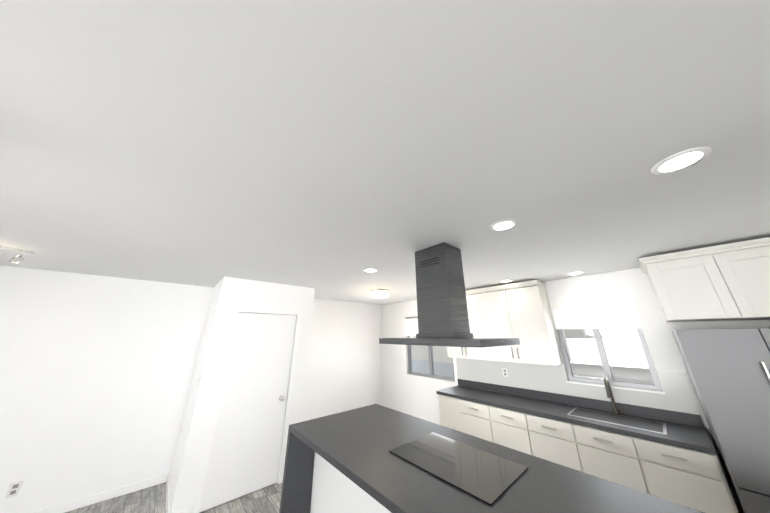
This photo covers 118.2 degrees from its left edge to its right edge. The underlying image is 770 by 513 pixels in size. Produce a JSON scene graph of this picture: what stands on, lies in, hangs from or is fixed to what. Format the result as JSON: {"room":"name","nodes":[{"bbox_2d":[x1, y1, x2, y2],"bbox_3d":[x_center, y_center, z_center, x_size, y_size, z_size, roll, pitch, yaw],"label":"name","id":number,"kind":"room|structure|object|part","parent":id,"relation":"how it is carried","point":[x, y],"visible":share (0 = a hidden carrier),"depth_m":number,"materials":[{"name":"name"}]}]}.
{"room":"kitchen","nodes":[
{"label":"kitchen","id":0,"kind":"room"},
{"bbox_2d":[65,482,282,512],"bbox_3d":[-0.333,0.565,-3.863,13.710,0.100,14.100,16,-24,-39],"label":"floor","id":1,"kind":"structure","parent":0,"point":[152,499],"depth_m":2.50,"materials":[{"name":"grey wood"}]},
{"bbox_2d":[323,408,418,512],"bbox_3d":[-0.109,2.126,2.239,0.629,0.865,0.693,16,-24,-39],"label":"base cabinet","id":2,"kind":"object","parent":1,"relation":"on","point":[345,462],"depth_m":1.91,"materials":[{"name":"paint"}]},
{"bbox_2d":[436,393,459,430],"bbox_3d":[1.153,2.528,3.440,0.614,0.871,0.367,16,-24,-39],"label":"base cabinet","id":3,"kind":"object","parent":1,"relation":"on","point":[449,412],"depth_m":3.33,"materials":[{"name":"white wood"}]},
{"bbox_2d":[367,424,546,512],"bbox_3d":[0.492,1.906,1.596,0.629,0.865,1.121,16,-24,-39],"label":"base cabinet","id":4,"kind":"object","parent":1,"relation":"on","point":[394,484],"depth_m":1.35,"materials":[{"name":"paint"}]},
{"bbox_2d":[389,432,527,505],"bbox_3d":[0.475,1.395,1.590,0.520,0.007,0.760,16,-24,-39],"label":"cooktop","id":5,"kind":"object","parent":4,"relation":"in","point":[490,479],"visible":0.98,"depth_m":1.50,"materials":[{"name":"black glass"}]},
{"bbox_2d":[456,397,491,441],"bbox_3d":[1.416,2.432,3.159,0.614,0.871,0.427,16,-24,-39],"label":"base cabinet","id":6,"kind":"object","parent":1,"relation":"on","point":[473,417],"depth_m":3.04,"materials":[{"name":"white wood"}]},
{"bbox_2d":[488,405,531,454],"bbox_3d":[1.701,2.328,2.855,0.614,0.871,0.432,16,-24,-39],"label":"base cabinet","id":7,"kind":"object","parent":1,"relation":"on","point":[507,427],"depth_m":2.74,"materials":[{"name":"white wood"}]},
{"bbox_2d":[524,413,579,470],"bbox_3d":[1.987,2.223,2.548,0.614,0.871,0.432,16,-24,-39],"label":"base cabinet","id":8,"kind":"object","parent":1,"relation":"on","point":[551,441],"depth_m":2.43,"materials":[{"name":"white wood"}]},
{"bbox_2d":[507,468,670,512],"bbox_3d":[1.042,1.705,1.008,0.629,0.865,0.539,16,-24,-39],"label":"base cabinet","id":9,"kind":"object","parent":1,"relation":"on","point":[555,491],"depth_m":1.20,"materials":[{"name":"paint"}]},
{"bbox_2d":[572,425,647,493],"bbox_3d":[2.273,2.119,2.243,0.614,0.871,0.431,16,-24,-39],"label":"base cabinet","id":10,"kind":"object","parent":1,"relation":"on","point":[607,456],"depth_m":2.12,"materials":[{"name":"white wood"}]},
{"bbox_2d":[632,437,737,512],"bbox_3d":[2.562,2.013,1.933,0.614,0.871,0.442,16,-24,-39],"label":"base cabinet","id":11,"kind":"object","parent":1,"relation":"on","point":[669,455],"depth_m":1.81,"materials":[{"name":"white wood"}]},
{"bbox_2d":[436,385,717,456],"bbox_3d":[1.863,1.834,2.818,0.626,0.040,2.544,16,-24,-39],"label":"countertop","id":12,"kind":"structure","parent":11,"relation":"on","point":[666,432],"depth_m":2.34,"materials":[{"name":"grey stone"}]},
{"bbox_2d":[603,377,627,414],"bbox_3d":[2.473,1.500,2.477,0.192,0.368,0.131,16,-24,-39],"label":"faucet","id":13,"kind":"object","parent":12,"relation":"on","point":[615,408],"depth_m":2.50,"materials":[{"name":"grey metal"}]},
{"bbox_2d":[672,328,769,512],"bbox_3d":[2.874,1.386,1.504,0.899,1.740,0.829,16,-24,-39],"label":"fridge","id":14,"kind":"object","parent":1,"relation":"on","point":[728,370],"visible":1,"depth_m":1.57,"materials":[{"name":"grey metal"}]},
{"bbox_2d":[0,265,380,512],"bbox_3d":[-5.062,1.021,1.401,13.430,2.445,0.150,16,-24,-39],"label":"wall","id":15,"kind":"structure","parent":0,"point":[96,373],"depth_m":2.76,"materials":[{"name":"paint"}]},
{"bbox_2d":[5,480,23,498],"bbox_3d":[-3.596,2.259,2.238,0.072,0.116,0.006,16,-24,-39],"label":"outlet","id":16,"kind":"object","parent":15,"relation":"attached to","point":[14,489],"visible":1,"depth_m":2.24,"materials":[{"name":"white plastic"}]},
{"bbox_2d":[30,474,166,512],"bbox_3d":[-6.373,1.733,-0.182,9.780,0.085,0.012,16,-24,-39],"label":"baseboard","id":17,"kind":"structure","parent":15,"relation":"attached to","point":[97,498],"depth_m":2.54,"materials":[{"name":"white paint"}]},
{"bbox_2d":[170,279,221,487],"bbox_3d":[-2.398,1.558,3.003,0.100,2.445,0.850,16,-24,-39],"label":"wall","id":18,"kind":"structure","parent":0,"point":[190,400],"depth_m":2.97,"materials":[{"name":"paint"}]},
{"bbox_2d":[165,473,169,512],"bbox_3d":[-2.384,2.643,2.531,0.015,0.085,0.952,16,-24,-39],"label":"baseboard","id":19,"kind":"structure","parent":18,"relation":"attached to","point":[167,481],"depth_m":2.56,"materials":[{"name":"white paint"}]},
{"bbox_2d":[170,276,314,512],"bbox_3d":[-1.639,1.559,3.014,1.250,2.445,0.100,16,-24,-39],"label":"wall","id":20,"kind":"structure","parent":0,"point":[229,294],"depth_m":2.87,"materials":[{"name":"paint"}]},
{"bbox_2d":[192,307,300,512],"bbox_3d":[-1.605,1.723,2.909,0.886,2.068,0.014,16,-24,-39],"label":"trim","id":21,"kind":"structure","parent":20,"relation":"attached to","point":[204,468],"depth_m":2.86,"materials":[{"name":"white paint"}]},
{"bbox_2d":[199,312,295,512],"bbox_3d":[-1.604,1.748,2.900,0.762,1.998,0.110,16,-24,-39],"label":"closet door","id":22,"kind":"structure","parent":20,"relation":"in","point":[245,452],"depth_m":2.85,"materials":[{"name":"white paint"}]},
{"bbox_3d":[-1.364,1.881,3.055,0.060,0.060,0.074,16,-24,-39],"label":"knob","id":23,"kind":"part","parent":22,"relation":"part of","materials":[{"name":"silver metal"}]},
{"bbox_2d":[0,0,769,304],"bbox_3d":[-0.339,-1.845,-3.045,13.710,0.100,14.100,16,-24,-39],"label":"ceiling","id":24,"kind":"structure","parent":0,"point":[330,149],"depth_m":0.88,"materials":[{"name":"paint"}]},
{"bbox_2d":[0,245,33,264],"bbox_3d":[-3.258,-0.022,1.944,0.080,0.129,0.304,-8,-20,22],"label":"track","id":25,"kind":"object","parent":24,"relation":"attached to","point":[17,260],"visible":1,"depth_m":2.01,"materials":[{"name":"silver metal"}]},
{"bbox_2d":[363,268,377,271],"bbox_3d":[-0.168,0.163,2.708,0.170,0.006,0.170,16,-24,-39],"label":"recessed light","id":26,"kind":"object","parent":24,"relation":"in","point":[370,270],"visible":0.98,"depth_m":2.70,"materials":[{"name":"white paint"}]},
{"bbox_2d":[370,289,387,297],"bbox_3d":[-0.095,0.632,3.928,0.310,0.110,0.310,16,-24,-39],"label":"ceiling lamp","id":27,"kind":"object","parent":24,"relation":"attached to","point":[379,293],"visible":1,"depth_m":3.81,"materials":[{"name":"silver metal"}]},
{"bbox_2d":[379,242,519,347],"bbox_3d":[0.472,0.323,1.954,0.600,0.794,0.900,16,-24,-39],"label":"range hood","id":28,"kind":"object","parent":24,"relation":"hanging from","point":[442,312],"visible":1,"depth_m":1.83,"materials":[{"name":"grey metal"}]},
{"bbox_2d":[490,220,516,230],"bbox_3d":[0.823,-0.214,1.605,0.170,0.006,0.170,16,-24,-39],"label":"recessed light","id":29,"kind":"object","parent":24,"relation":"in","point":[502,225],"visible":1,"depth_m":1.59,"materials":[{"name":"white paint"}]},
{"bbox_2d":[567,271,583,274],"bbox_3d":[2.364,0.208,2.858,0.170,0.006,0.170,16,-24,-39],"label":"recessed light","id":30,"kind":"object","parent":24,"relation":"in","point":[576,273],"visible":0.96,"depth_m":2.86,"materials":[{"name":"white paint"}]},
{"bbox_2d":[651,147,711,174],"bbox_3d":[1.295,-0.415,1.014,0.170,0.006,0.170,16,-24,-39],"label":"recessed light","id":31,"kind":"object","parent":24,"relation":"in","point":[679,161],"visible":1,"depth_m":1.00,"materials":[{"name":"white paint"}]},
{"bbox_2d":[381,268,769,512],"bbox_3d":[1.781,1.739,3.571,0.150,2.445,5.496,16,-24,-39],"label":"wall","id":32,"kind":"structure","parent":0,"point":[402,391],"depth_m":3.00,"materials":[{"name":"paint"}]},
{"bbox_2d":[406,316,455,382],"bbox_3d":[0.868,1.783,4.604,0.122,1.166,1.160,16,-24,-39],"label":"sliding window","id":33,"kind":"structure","parent":32,"relation":"in","point":[445,378],"depth_m":4.51,"materials":[{"name":"silver metal"}]},
{"bbox_2d":[403,318,417,335],"bbox_3d":[0.809,1.426,4.671,0.053,0.360,1.180,16,-24,-39],"label":"shade","id":34,"kind":"object","parent":33,"relation":"attached to","point":[411,327],"visible":0.33,"depth_m":4.94,"materials":[{"name":"white fabric"}]},
{"bbox_2d":[447,292,478,359],"bbox_3d":[1.401,1.139,3.839,0.332,1.014,0.724,16,-24,-39],"label":"upper cabinet","id":35,"kind":"object","parent":32,"relation":"attached to","point":[454,352],"depth_m":3.66,"materials":[{"name":"white wood"}]},
{"bbox_2d":[471,280,562,365],"bbox_3d":[1.859,0.971,3.348,0.332,1.014,0.913,16,-24,-39],"label":"upper cabinet","id":36,"kind":"object","parent":32,"relation":"attached to","point":[521,311],"depth_m":3.16,"materials":[{"name":"white wood"}]},
{"bbox_2d":[458,379,703,428],"bbox_3d":[2.089,1.832,3.031,0.020,0.100,2.544,16,-24,-39],"label":"backsplash","id":37,"kind":"structure","parent":32,"relation":"attached to","point":[613,407],"depth_m":2.63,"materials":[{"name":"grey stone"}]},
{"bbox_2d":[456,358,706,427],"bbox_3d":[2.100,1.664,3.095,0.003,0.460,2.570,16,-24,-39],"label":"tile backsplash","id":38,"kind":"structure","parent":32,"relation":"attached to","point":[679,394],"depth_m":2.90,"materials":[{"name":"white tile"}]},
{"bbox_2d":[502,368,507,376],"bbox_3d":[1.788,1.728,3.437,0.006,0.116,0.072,16,-24,-39],"label":"outlet","id":39,"kind":"object","parent":38,"relation":"attached to","point":[504,372],"visible":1,"depth_m":3.43,"materials":[{"name":"white plastic"}]},
{"bbox_2d":[549,298,642,329],"bbox_3d":[2.542,0.721,2.841,0.053,0.330,0.808,16,-24,-39],"label":"blinds","id":40,"kind":"object","parent":32,"relation":"attached to","point":[622,313],"visible":0.98,"depth_m":2.81,"materials":[{"name":"white"}]},
{"bbox_2d":[557,328,664,393],"bbox_3d":[2.594,1.038,2.796,0.122,0.966,0.810,16,-24,-39],"label":"window","id":41,"kind":"structure","parent":32,"relation":"in","point":[628,385],"depth_m":2.69,"materials":[{"name":"silver metal"}]},
{"bbox_2d":[639,237,769,322],"bbox_3d":[2.975,0.250,2.008,0.647,0.575,0.895,16,-24,-39],"label":"upper cabinet","id":42,"kind":"object","parent":32,"relation":"attached to","point":[728,282],"visible":1,"depth_m":1.89,"materials":[{"name":"white wood"}]},
{"label":"outside","id":43,"kind":"structure","parent":0,"visible":0},
{"bbox_3d":[21.316,9.126,20.718,53.770,0.380,70.000,16,-24,-39],"label":"ground","id":44,"kind":"structure","parent":43,"visible":0},
{"bbox_2d":[412,359,453,377],"bbox_3d":[1.722,3.189,5.486,0.080,1.170,3.500,16,-24,-39],"label":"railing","id":45,"kind":"object","parent":44,"relation":"on","point":[424,368],"depth_m":6.04,"materials":[{"name":"grey"}]},
{"bbox_2d":[411,329,654,384],"bbox_3d":[15.181,6.244,18.789,31.400,3.870,54.000,16,-24,-39],"label":"buildings","id":46,"kind":"structure","parent":44,"relation":"on","point":[615,371],"depth_m":6.39,"materials":[{"name":"beige"}]}
]}

